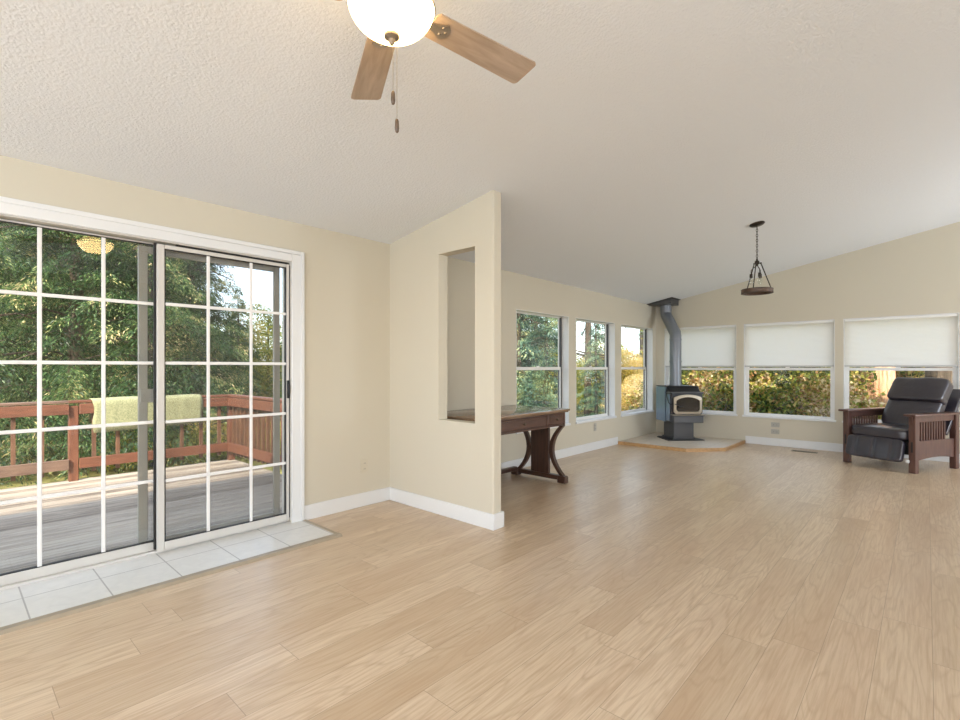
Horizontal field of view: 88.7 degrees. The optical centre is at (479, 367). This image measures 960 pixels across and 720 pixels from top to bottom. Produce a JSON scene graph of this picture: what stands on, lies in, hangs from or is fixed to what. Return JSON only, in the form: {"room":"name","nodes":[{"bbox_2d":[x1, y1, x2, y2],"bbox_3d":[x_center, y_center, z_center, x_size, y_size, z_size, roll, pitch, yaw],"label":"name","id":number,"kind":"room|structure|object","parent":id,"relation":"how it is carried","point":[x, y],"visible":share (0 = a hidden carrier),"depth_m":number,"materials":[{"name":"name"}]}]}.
{"room":"living room","nodes":[
{"label":"living room","id":0,"kind":"room"},
{"bbox_2d":[0,155,655,521],"bbox_3d":[-0.994,0.024,4.449,0.180,2.393,12.540,0,0,42],"label":"wall","id":1,"kind":"structure","parent":0,"point":[347,277],"depth_m":4.24,"materials":[{"name":"paint"}]},
{"bbox_2d":[0,213,290,590],"bbox_3d":[-2.124,0.198,3.212,0.154,2.045,1.790,0,0,42],"label":"door","id":2,"kind":"structure","parent":1,"relation":"in","point":[160,542],"depth_m":3.20,"materials":[{"name":"plastic"}]},
{"bbox_2d":[0,196,304,522],"bbox_3d":[-2.068,0.153,3.162,0.024,2.133,1.990,0,0,42],"label":"trim","id":3,"kind":"structure","parent":1,"relation":"attached to","point":[9,206],"depth_m":3.71,"materials":[{"name":"white paint"}]},
{"bbox_2d":[361,459,367,472],"bbox_3d":[-1.019,0.868,4.325,0.009,0.115,0.072,0,0,42],"label":"wall outlet","id":4,"kind":"object","parent":1,"relation":"attached to","point":[364,463],"visible":1,"depth_m":4.33,"materials":[{"name":"beige plastic"}]},
{"bbox_2d":[305,437,617,519],"bbox_3d":[0.393,1.160,5.850,0.044,0.120,5.300,0,0,42],"label":"baseboard","id":5,"kind":"structure","parent":1,"relation":"attached to","point":[337,505],"depth_m":4.37,"materials":[{"name":"white paint"}]},
{"bbox_2d":[515,309,570,433],"bbox_3d":[0.775,0.048,6.363,0.187,1.495,1.207,0,0,42],"label":"window","id":6,"kind":"structure","parent":1,"relation":"in","point":[563,321],"depth_m":6.76,"materials":[{"name":"white paint"}]},
{"bbox_2d":[575,318,616,423],"bbox_3d":[1.686,0.048,7.364,0.187,1.495,1.200,0,0,42],"label":"window","id":7,"kind":"structure","parent":1,"relation":"in","point":[609,368],"depth_m":7.77,"materials":[{"name":"white paint"}]},
{"bbox_2d":[621,324,653,416],"bbox_3d":[2.632,0.048,8.403,0.187,1.495,1.266,0,0,42],"label":"window","id":8,"kind":"structure","parent":1,"relation":"in","point":[647,332],"depth_m":8.83,"materials":[{"name":"white paint"}]},
{"bbox_2d":[390,190,500,513],"bbox_3d":[-0.334,-0.072,4.145,1.265,2.585,0.100,0,0,42],"label":"wall partition","id":9,"kind":"structure","parent":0,"point":[433,455],"depth_m":4.11,"materials":[{"name":"paint"}]},
{"bbox_2d":[390,487,503,530],"bbox_3d":[-0.328,1.160,4.140,1.279,0.120,0.128,0,0,42],"label":"baseboard","id":10,"kind":"structure","parent":9,"relation":"attached to","point":[486,520],"depth_m":3.97,"materials":[{"name":"white paint"}]},
{"bbox_2d":[0,0,959,303],"bbox_3d":[1.892,-1.682,1.855,8.700,1.359,13.190,0,0,42],"label":"ceiling","id":11,"kind":"structure","parent":0,"point":[642,145],"depth_m":2.82,"materials":[{"name":"white paint"}]},
{"bbox_2d":[336,0,535,132],"bbox_3d":[-0.247,-1.161,1.635,1.140,0.713,1.234,0,0,25],"label":"ceiling fan","id":12,"kind":"object","parent":11,"relation":"hanging from","point":[387,25],"visible":1,"depth_m":1.84,"materials":[{"name":"brown wood"}]},
{"bbox_2d":[647,297,680,306],"bbox_3d":[3.225,-1.142,8.607,0.443,0.105,0.400,0,0,42],"label":"ceiling box","id":13,"kind":"object","parent":11,"relation":"attached to","point":[672,301],"visible":1,"depth_m":8.49,"materials":[{"name":"grey metal"}]},
{"bbox_2d":[741,221,773,295],"bbox_3d":[2.935,-1.161,5.200,0.305,0.756,0.305,0,0,-43],"label":"pendant light","id":14,"kind":"object","parent":11,"relation":"hanging from","point":[753,291],"visible":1,"depth_m":5.17,"materials":[{"name":"brown metal"}]},
{"bbox_2d":[0,443,959,719],"bbox_3d":[1.912,1.280,1.802,8.000,0.120,12.640,0,0,42],"label":"floor","id":15,"kind":"structure","parent":0,"point":[746,581],"depth_m":2.45,"materials":[{"name":"brown wood"}]},
{"bbox_2d":[0,519,341,634],"bbox_3d":[-2.169,1.212,2.689,0.585,0.015,2.855,0,0,42],"label":"threshold","id":16,"kind":"object","parent":15,"relation":"on","point":[21,607],"visible":1,"depth_m":2.88,"materials":[{"name":"white tile"}]},
{"bbox_2d":[447,405,569,483],"bbox_3d":[0.206,0.831,4.989,0.815,0.778,1.455,0,0,42],"label":"writing desk","id":17,"kind":"object","parent":15,"relation":"on","point":[514,418],"visible":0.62,"depth_m":5.22,"materials":[{"name":"brown wood"}]},
{"bbox_2d":[618,432,745,451],"bbox_3d":[3.235,1.196,7.859,1.480,0.048,1.502,0,0,42],"label":"hearth pad","id":18,"kind":"object","parent":15,"relation":"on","point":[651,440],"visible":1,"depth_m":7.59,"materials":[{"name":"tile"}]},
{"bbox_2d":[656,305,704,440],"bbox_3d":[3.295,0.043,8.264,0.595,2.265,0.960,0,0,-3],"label":"wood stove","id":19,"kind":"object","parent":18,"relation":"on","point":[680,406],"visible":1,"depth_m":8.00,"materials":[{"name":"black metal"}]},
{"bbox_2d":[660,305,681,385],"bbox_3d":[3.288,-0.394,8.460,0.455,1.392,0.455,0,0,42],"label":"pipe","id":20,"kind":"object","parent":19,"relation":"in","point":[675,339],"depth_m":8.22,"materials":[{"name":"grey metal"}]},
{"bbox_2d":[671,394,702,413],"bbox_3d":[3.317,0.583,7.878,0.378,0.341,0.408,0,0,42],"label":"door","id":21,"kind":"structure","parent":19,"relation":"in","point":[680,403],"depth_m":7.86,"materials":[{"name":"black metal"}]},
{"bbox_2d":[670,415,704,422],"bbox_3d":[3.327,0.824,7.857,0.530,0.123,0.110,0,0,-3],"label":"shelf","id":22,"kind":"object","parent":19,"relation":"attached to","point":[673,418],"depth_m":7.82,"materials":[{"name":"grey metal"}]},
{"bbox_2d":[791,450,817,453],"bbox_3d":[4.687,1.217,7.093,0.320,0.006,0.116,0,0,42],"label":"floor vent","id":23,"kind":"object","parent":15,"relation":"in","point":[791,450],"visible":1,"depth_m":7.10,"materials":[{"name":"beige metal"}]},
{"bbox_2d":[838,377,959,473],"bbox_3d":[5.278,0.671,6.151,1.162,1.097,0.850,0,0,-21],"label":"recliner chair","id":24,"kind":"object","parent":15,"relation":"on","point":[918,414],"visible":1,"depth_m":5.95,"materials":[{"name":"black leather"}]},
{"bbox_2d":[846,434,905,461],"bbox_3d":[4.796,0.975,5.968,0.131,0.268,0.610,0,0,-21],"label":"cushion","id":25,"kind":"object","parent":24,"relation":"on","point":[874,446],"depth_m":5.91,"materials":[{"name":"leather"}]},
{"bbox_2d":[852,423,908,440],"bbox_3d":[5.086,0.795,6.078,0.580,0.180,0.670,0,0,-21],"label":"seat cushion","id":26,"kind":"object","parent":24,"relation":"on","point":[873,431],"depth_m":5.97,"materials":[{"name":"leather"}]},
{"bbox_2d":[881,399,947,424],"bbox_3d":[5.475,0.520,6.194,0.424,0.547,0.580,0,0,-21],"label":"backrest cushion","id":27,"kind":"object","parent":24,"relation":"on","point":[894,410],"depth_m":6.14,"materials":[{"name":"leather"}]},
{"bbox_2d":[887,377,952,404],"bbox_3d":[5.557,0.298,6.209,0.307,0.350,0.595,0,0,-21],"label":"cushion","id":28,"kind":"object","parent":24,"relation":"on","point":[903,390],"depth_m":6.12,"materials":[{"name":"leather"}]},
{"bbox_2d":[656,222,959,453],"bbox_3d":[6.131,-0.486,6.353,7.790,3.411,0.170,0,0,42],"label":"wall","id":29,"kind":"structure","parent":0,"point":[919,273],"depth_m":7.14,"materials":[{"name":"paint"}]},
{"bbox_2d":[664,325,736,415],"bbox_3d":[3.780,0.048,8.445,1.218,1.495,0.142,0,0,42],"label":"window","id":30,"kind":"structure","parent":29,"relation":"in","point":[666,369],"depth_m":8.31,"materials":[{"name":"white paint"}]},
{"bbox_2d":[665,325,735,366],"bbox_3d":[3.763,-0.350,8.425,1.158,0.684,0.034,0,0,42],"label":"window blind","id":31,"kind":"object","parent":30,"relation":"attached to","point":[713,346],"visible":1,"depth_m":8.33,"materials":[{"name":"fabric"}]},
{"bbox_2d":[771,429,779,433],"bbox_3d":[4.592,0.998,7.633,0.115,0.072,0.009,0,0,42],"label":"wall outlet","id":32,"kind":"object","parent":29,"relation":"attached to","point":[773,431],"visible":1,"depth_m":7.63,"materials":[{"name":"grey plastic"}]},
{"bbox_2d":[771,422,779,426],"bbox_3d":[4.592,0.890,7.633,0.115,0.072,0.009,0,0,42],"label":"wall outlet","id":33,"kind":"object","parent":29,"relation":"attached to","point":[773,424],"visible":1,"depth_m":7.63,"materials":[{"name":"grey plastic"}]},
{"bbox_2d":[742,319,835,421],"bbox_3d":[4.742,0.048,7.569,1.236,1.495,0.142,0,0,42],"label":"window","id":34,"kind":"structure","parent":29,"relation":"in","point":[747,413],"depth_m":7.52,"materials":[{"name":"white paint"}]},
{"bbox_2d":[745,320,833,366],"bbox_3d":[4.725,-0.350,7.550,1.176,0.684,0.034,0,0,42],"label":"window blind","id":35,"kind":"object","parent":34,"relation":"attached to","point":[807,343],"visible":1,"depth_m":7.51,"materials":[{"name":"fabric"}]},
{"bbox_2d":[745,436,959,462],"bbox_3d":[6.559,1.160,5.839,6.165,0.120,0.014,0,0,42],"label":"baseboard","id":36,"kind":"structure","parent":29,"relation":"attached to","point":[824,446],"depth_m":7.37,"materials":[{"name":"white paint"}]},
{"bbox_2d":[842,313,959,429],"bbox_3d":[5.703,0.048,6.694,1.228,1.495,0.142,0,0,42],"label":"window","id":37,"kind":"structure","parent":29,"relation":"in","point":[955,370],"depth_m":6.83,"materials":[{"name":"white paint"}]},
{"bbox_2d":[845,313,957,366],"bbox_3d":[5.685,-0.350,6.675,1.168,0.684,0.034,0,0,42],"label":"window blind","id":38,"kind":"object","parent":37,"relation":"attached to","point":[920,340],"visible":1,"depth_m":6.63,"materials":[{"name":"fabric"}]},
{"label":"outside","id":39,"kind":"structure","parent":0,"visible":0},
{"bbox_2d":[0,460,281,573],"bbox_3d":[-4.606,1.440,3.423,3.780,0.220,6.860,0,0,42],"label":"deck","id":40,"kind":"object","parent":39,"point":[71,524],"visible":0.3,"depth_m":4.56,"materials":[{"name":"grey wood"}]},
{"bbox_2d":[0,394,281,481],"bbox_3d":[-4.573,0.859,3.481,3.550,0.942,6.790,0,0,42],"label":"deck railing","id":41,"kind":"object","parent":40,"relation":"on","point":[238,429],"visible":0.46,"depth_m":6.06,"materials":[{"name":"brown wood"}]},
{"bbox_2d":[88,394,202,432],"bbox_3d":[-4.269,0.572,6.336,0.244,0.416,1.214,0,0,42],"label":"draped cloth","id":42,"kind":"object","parent":41,"relation":"on","point":[183,406],"visible":0.71,"depth_m":6.14,"materials":[{"name":"yellow fabric"}]},
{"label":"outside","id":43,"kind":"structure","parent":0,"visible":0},
{"bbox_2d":[0,368,621,488],"bbox_3d":[0.554,0.539,18.431,110.000,3.162,110.000,0,0,42],"label":"ground","id":44,"kind":"structure","parent":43,"point":[45,479],"depth_m":9.16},
{"bbox_2d":[0,258,51,400],"bbox_3d":[-12.990,-3.508,12.308,4.967,11.685,5.453,0,0,-25],"label":"fir tree","id":45,"kind":"object","parent":44,"relation":"on","point":[12,258],"visible":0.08,"depth_m":12.05,"materials":[{"name":"green plant"}]},
{"bbox_2d":[3,420,51,462],"bbox_3d":[-9.734,1.597,10.585,1.757,1.504,1.794,0,0,12],"label":"leafy bush","id":46,"kind":"object","parent":44,"relation":"on","point":[47,420],"visible":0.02,"depth_m":10.36,"materials":[{"name":"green plant"}]},
{"bbox_2d":[0,222,121,486],"bbox_3d":[-8.831,-2.310,8.604,4.467,9.571,4.068,0,0,-3],"label":"fir tree","id":47,"kind":"object","parent":44,"relation":"on","point":[16,256],"visible":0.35,"depth_m":8.83,"materials":[{"name":"green plant"}]},
{"bbox_2d":[0,227,126,404],"bbox_3d":[-11.777,-3.381,13.065,4.912,11.556,5.393,0,0,26],"label":"fir tree","id":48,"kind":"object","parent":44,"relation":"on","point":[23,227],"visible":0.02,"depth_m":12.39,"materials":[{"name":"green plant"}]},
{"bbox_2d":[0,223,137,421],"bbox_3d":[-10.826,-3.167,12.802,5.240,11.228,4.772,0,0,-4],"label":"fir tree","id":49,"kind":"object","parent":44,"relation":"on","point":[22,321],"visible":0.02,"depth_m":11.85,"materials":[{"name":"green plant"}]},
{"bbox_2d":[0,238,180,398],"bbox_3d":[-10.480,-3.375,13.042,4.500,11.427,5.021,0,0,2],"label":"fir tree","id":50,"kind":"object","parent":44,"relation":"on","point":[34,347],"visible":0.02,"depth_m":11.84,"materials":[{"name":"green plant"}]},
{"bbox_2d":[0,225,187,485],"bbox_3d":[-7.554,-2.333,9.345,3.703,9.403,4.132,0,0,30],"label":"fir tree","id":51,"kind":"object","parent":44,"relation":"on","point":[71,370],"visible":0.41,"depth_m":8.87,"materials":[{"name":"green plant"}]},
{"bbox_2d":[10,238,241,457],"bbox_3d":[-8.767,-3.976,12.664,5.545,13.045,6.088,0,0,-22],"label":"fir tree","id":52,"kind":"object","parent":44,"relation":"on","point":[68,269],"visible":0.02,"depth_m":12.00,"materials":[{"name":"green plant"}]},
{"bbox_2d":[2,234,256,481],"bbox_3d":[-6.594,-2.316,9.877,4.467,9.571,4.068,0,0,15],"label":"fir tree","id":53,"kind":"object","parent":44,"relation":"on","point":[124,246],"visible":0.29,"depth_m":9.33,"materials":[{"name":"green plant"}]},
{"bbox_2d":[79,423,196,471],"bbox_3d":[-6.595,1.483,9.916,2.020,1.728,2.062,0,0,-15],"label":"leafy bush","id":54,"kind":"object","parent":44,"relation":"on","point":[187,427],"visible":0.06,"depth_m":9.41,"materials":[{"name":"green plant"}]},
{"bbox_2d":[109,247,249,397],"bbox_3d":[-9.605,-3.796,14.729,4.811,12.217,5.368,0,0,36],"label":"fir tree","id":55,"kind":"object","parent":44,"relation":"on","point":[117,247],"visible":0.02,"depth_m":15.11,"materials":[{"name":"green plant"}]},
{"bbox_2d":[114,258,261,464],"bbox_3d":[-6.380,-1.686,10.868,3.512,7.992,3.147,0,0,-28],"label":"fir tree","id":56,"kind":"object","parent":44,"relation":"on","point":[192,273],"visible":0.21,"depth_m":10.94,"materials":[{"name":"green plant"}]},
{"bbox_2d":[167,419,226,463],"bbox_3d":[-5.864,1.631,10.549,1.528,1.308,1.560,0,0,-27],"label":"leafy bush","id":57,"kind":"object","parent":44,"relation":"on","point":[215,422],"visible":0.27,"depth_m":10.26,"materials":[{"name":"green plant"}]},
{"bbox_2d":[205,333,263,419],"bbox_3d":[-8.596,0.426,16.509,2.241,3.346,2.823,0,0,9],"label":"autumn tree","id":58,"kind":"object","parent":44,"relation":"on","point":[233,333],"visible":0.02,"depth_m":16.67,"materials":[{"name":"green plant"}]},
{"bbox_2d":[204,289,267,423],"bbox_3d":[-6.933,-0.136,13.992,1.975,4.231,1.798,0,0,-22],"label":"fir tree","id":59,"kind":"object","parent":44,"relation":"on","point":[247,367],"visible":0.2,"depth_m":13.99,"materials":[{"name":"green plant"}]},
{"bbox_2d":[203,406,270,440],"bbox_3d":[-5.870,1.472,11.858,2.061,1.764,2.105,0,0,-10],"label":"leafy bush","id":60,"kind":"object","parent":44,"relation":"on","point":[225,406],"visible":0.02,"depth_m":11.45,"materials":[{"name":"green plant"}]},
{"bbox_2d":[221,302,281,400],"bbox_3d":[-7.298,-0.061,17.060,3.764,4.462,2.988,0,0,39],"label":"autumn tree","id":61,"kind":"object","parent":44,"relation":"on","point":[265,351],"visible":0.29,"depth_m":16.58,"materials":[{"name":"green plant"}]},
{"bbox_2d":[266,332,281,436],"bbox_3d":[-5.121,0.460,12.993,1.259,3.197,1.405,0,0,20],"label":"fir tree","id":62,"kind":"object","parent":44,"relation":"on","point":[281,332],"visible":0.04,"depth_m":12.91,"materials":[{"name":"green plant"}]},
{"bbox_2d":[520,314,532,403],"bbox_3d":[0.882,-2.049,20.136,3.191,8.381,3.357,0,0,10],"label":"fir tree","id":63,"kind":"object","parent":44,"relation":"on","point":[520,314],"visible":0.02,"depth_m":19.53,"materials":[{"name":"green plant"}]},
{"bbox_2d":[521,317,557,405],"bbox_3d":[2.293,-2.008,20.149,3.151,8.277,3.315,0,0,-12],"label":"fir tree","id":64,"kind":"object","parent":44,"relation":"on","point":[533,326],"visible":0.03,"depth_m":19.88,"materials":[{"name":"green plant"}]},
{"bbox_2d":[517,313,577,406],"bbox_3d":[1.001,-2.723,15.148,3.968,9.907,3.772,0,0,40],"label":"fir tree","id":65,"kind":"object","parent":44,"relation":"on","point":[520,336],"visible":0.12,"depth_m":14.51,"materials":[{"name":"green plant"}]},
{"bbox_2d":[517,315,582,410],"bbox_3d":[1.895,-0.739,14.415,2.155,5.661,2.267,0,0,17],"label":"fir tree","id":66,"kind":"object","parent":44,"relation":"on","point":[549,320],"visible":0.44,"depth_m":14.30,"materials":[{"name":"green plant"}]},
{"bbox_2d":[532,340,599,412],"bbox_3d":[2.901,0.501,17.046,2.635,3.123,2.092,0,0,29],"label":"autumn tree","id":67,"kind":"object","parent":44,"relation":"on","point":[579,387],"visible":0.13,"depth_m":16.70,"materials":[{"name":"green plant"}]},
{"bbox_2d":[541,320,625,415],"bbox_3d":[3.090,-3.329,13.620,2.499,11.401,2.691,0,0,-30],"label":"fir tree","id":68,"kind":"object","parent":44,"relation":"on","point":[587,326],"visible":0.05,"depth_m":13.46,"materials":[{"name":"green plant"}]},
{"bbox_2d":[576,350,603,400],"bbox_3d":[4.046,0.684,19.020,1.630,2.824,2.319,0,0,-36],"label":"autumn tree","id":69,"kind":"object","parent":44,"relation":"on","point":[600,396],"visible":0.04,"depth_m":18.64,"materials":[{"name":"green plant"}]},
{"bbox_2d":[576,323,604,417],"bbox_3d":[2.882,0.466,12.261,1.293,3.397,1.360,0,0,-19],"label":"fir tree","id":70,"kind":"object","parent":44,"relation":"on","point":[595,405],"visible":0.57,"depth_m":12.17,"materials":[{"name":"green plant"}]},
{"bbox_2d":[576,324,628,405],"bbox_3d":[4.369,-3.193,17.156,2.557,10.831,2.374,0,0,4],"label":"fir tree","id":71,"kind":"object","parent":44,"relation":"on","point":[599,324],"visible":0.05,"depth_m":17.00,"materials":[{"name":"green plant"}]},
{"bbox_2d":[580,339,641,403],"bbox_3d":[5.067,0.494,18.056,2.823,3.346,2.241,0,0,5],"label":"autumn tree","id":72,"kind":"object","parent":44,"relation":"on","point":[601,343],"visible":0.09,"depth_m":17.72,"materials":[{"name":"yellow plant"}]},
{"bbox_2d":[598,374,642,413],"bbox_3d":[4.053,1.185,13.507,1.679,2.045,1.180,0,0,29],"label":"autumn tree","id":73,"kind":"object","parent":44,"relation":"on","point":[627,389],"visible":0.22,"depth_m":13.45,"materials":[{"name":"yellow plant"}]},
{"bbox_2d":[602,349,642,397],"bbox_3d":[5.364,0.711,17.002,2.239,2.727,1.574,0,0,6],"label":"autumn tree","id":74,"kind":"object","parent":44,"relation":"on","point":[626,353],"visible":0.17,"depth_m":16.63,"materials":[{"name":"yellow plant"}]},
{"bbox_2d":[621,377,640,408],"bbox_3d":[5.882,0.734,14.119,3.060,3.625,3.456,0,0,-37],"label":"leafy bush","id":75,"kind":"object","parent":44,"relation":"on","point":[635,377],"visible":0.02,"depth_m":14.38,"materials":[{"name":"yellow plant"}]},
{"bbox_2d":[621,354,642,399],"bbox_3d":[5.862,0.556,16.956,2.635,3.123,2.092,0,0,34],"label":"autumn tree","id":76,"kind":"object","parent":44,"relation":"on","point":[642,354],"visible":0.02,"depth_m":16.95,"materials":[{"name":"yellow plant"}]},
{"bbox_2d":[624,363,642,403],"bbox_3d":[5.156,0.958,14.482,1.999,2.435,1.405,0,0,-39],"label":"autumn tree","id":77,"kind":"object","parent":44,"relation":"on","point":[639,373],"visible":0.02,"depth_m":14.76,"materials":[{"name":"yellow plant"}]},
{"bbox_2d":[633,329,642,355],"bbox_3d":[6.958,-3.498,20.846,2.691,11.401,2.499,0,0,-8],"label":"fir tree","id":78,"kind":"object","parent":44,"relation":"on","point":[640,331],"visible":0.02,"depth_m":20.93,"materials":[{"name":"green plant"}]},
{"bbox_2d":[623,370,685,410],"bbox_3d":[4.829,1.045,12.338,2.583,3.060,2.918,0,0,24],"label":"leafy bush","id":79,"kind":"object","parent":44,"relation":"on","point":[637,392],"visible":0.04,"depth_m":12.46,"materials":[{"name":"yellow plant"}]},
{"bbox_2d":[630,367,733,410],"bbox_3d":[5.074,0.964,11.726,2.782,3.296,3.143,0,0,13],"label":"leafy bush","id":80,"kind":"object","parent":44,"relation":"on","point":[686,371],"visible":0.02,"depth_m":10.97,"materials":[{"name":"green plant"}]},
{"bbox_2d":[636,367,777,413],"bbox_3d":[5.222,0.988,11.173,2.683,3.179,3.030,0,0,-37],"label":"leafy bush","id":81,"kind":"object","parent":44,"relation":"on","point":[723,372],"visible":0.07,"depth_m":10.61,"materials":[{"name":"green plant"}]},
{"bbox_2d":[682,367,802,414],"bbox_3d":[5.673,0.902,11.134,2.872,3.404,3.245,0,0,28],"label":"leafy bush","id":82,"kind":"object","parent":44,"relation":"on","point":[708,374],"visible":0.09,"depth_m":10.34,"materials":[{"name":"green plant"}]},
{"bbox_2d":[713,367,821,415],"bbox_3d":[6.229,0.905,10.857,3.137,3.291,2.777,0,0,-38],"label":"leafy bush","id":83,"kind":"object","parent":44,"relation":"on","point":[756,372],"visible":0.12,"depth_m":9.95,"materials":[{"name":"green plant"}]},
{"bbox_2d":[752,367,860,416],"bbox_3d":[6.681,0.911,10.529,2.667,3.160,3.012,0,0,19],"label":"leafy bush","id":84,"kind":"object","parent":44,"relation":"on","point":[775,371],"visible":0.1,"depth_m":9.87,"materials":[{"name":"green plant"}]},
{"bbox_2d":[765,367,886,419],"bbox_3d":[6.945,0.860,9.985,2.672,3.166,3.018,0,0,31],"label":"leafy bush","id":85,"kind":"object","parent":44,"relation":"on","point":[855,398],"visible":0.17,"depth_m":9.40,"materials":[{"name":"green plant"}]},
{"bbox_2d":[860,367,895,419],"bbox_3d":[7.689,-2.156,9.505,0.816,8.914,0.816,0,0,42],"label":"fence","id":86,"kind":"object","parent":44,"relation":"on","point":[885,379],"visible":0.02,"depth_m":9.24,"materials":[{"name":"beige wood"}]},
{"bbox_2d":[852,367,918,377],"bbox_3d":[11.026,-0.147,14.117,5.380,5.643,4.763,0,0,-28],"label":"leafy bush","id":87,"kind":"object","parent":44,"relation":"on","point":[903,372],"visible":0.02,"depth_m":11.60,"materials":[{"name":"green plant"}]},
{"bbox_2d":[853,367,920,377],"bbox_3d":[12.136,-0.004,12.860,5.208,5.463,4.611,0,0,29],"label":"leafy bush","id":88,"kind":"object","parent":44,"relation":"on","point":[903,375],"visible":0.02,"depth_m":11.84,"materials":[{"name":"green plant"}]},
{"bbox_2d":[896,367,924,377],"bbox_3d":[12.091,-0.130,12.617,5.555,5.827,4.918,0,0,-19],"label":"leafy bush","id":89,"kind":"object","parent":44,"relation":"on","point":[910,373],"visible":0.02,"depth_m":11.47,"materials":[{"name":"green plant"}]},
{"bbox_2d":[925,367,952,383],"bbox_3d":[10.005,-2.230,10.605,0.930,8.918,0.930,0,0,42],"label":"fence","id":90,"kind":"object","parent":44,"relation":"on","point":[948,375],"visible":0.02,"depth_m":10.38,"materials":[{"name":"beige wood"}]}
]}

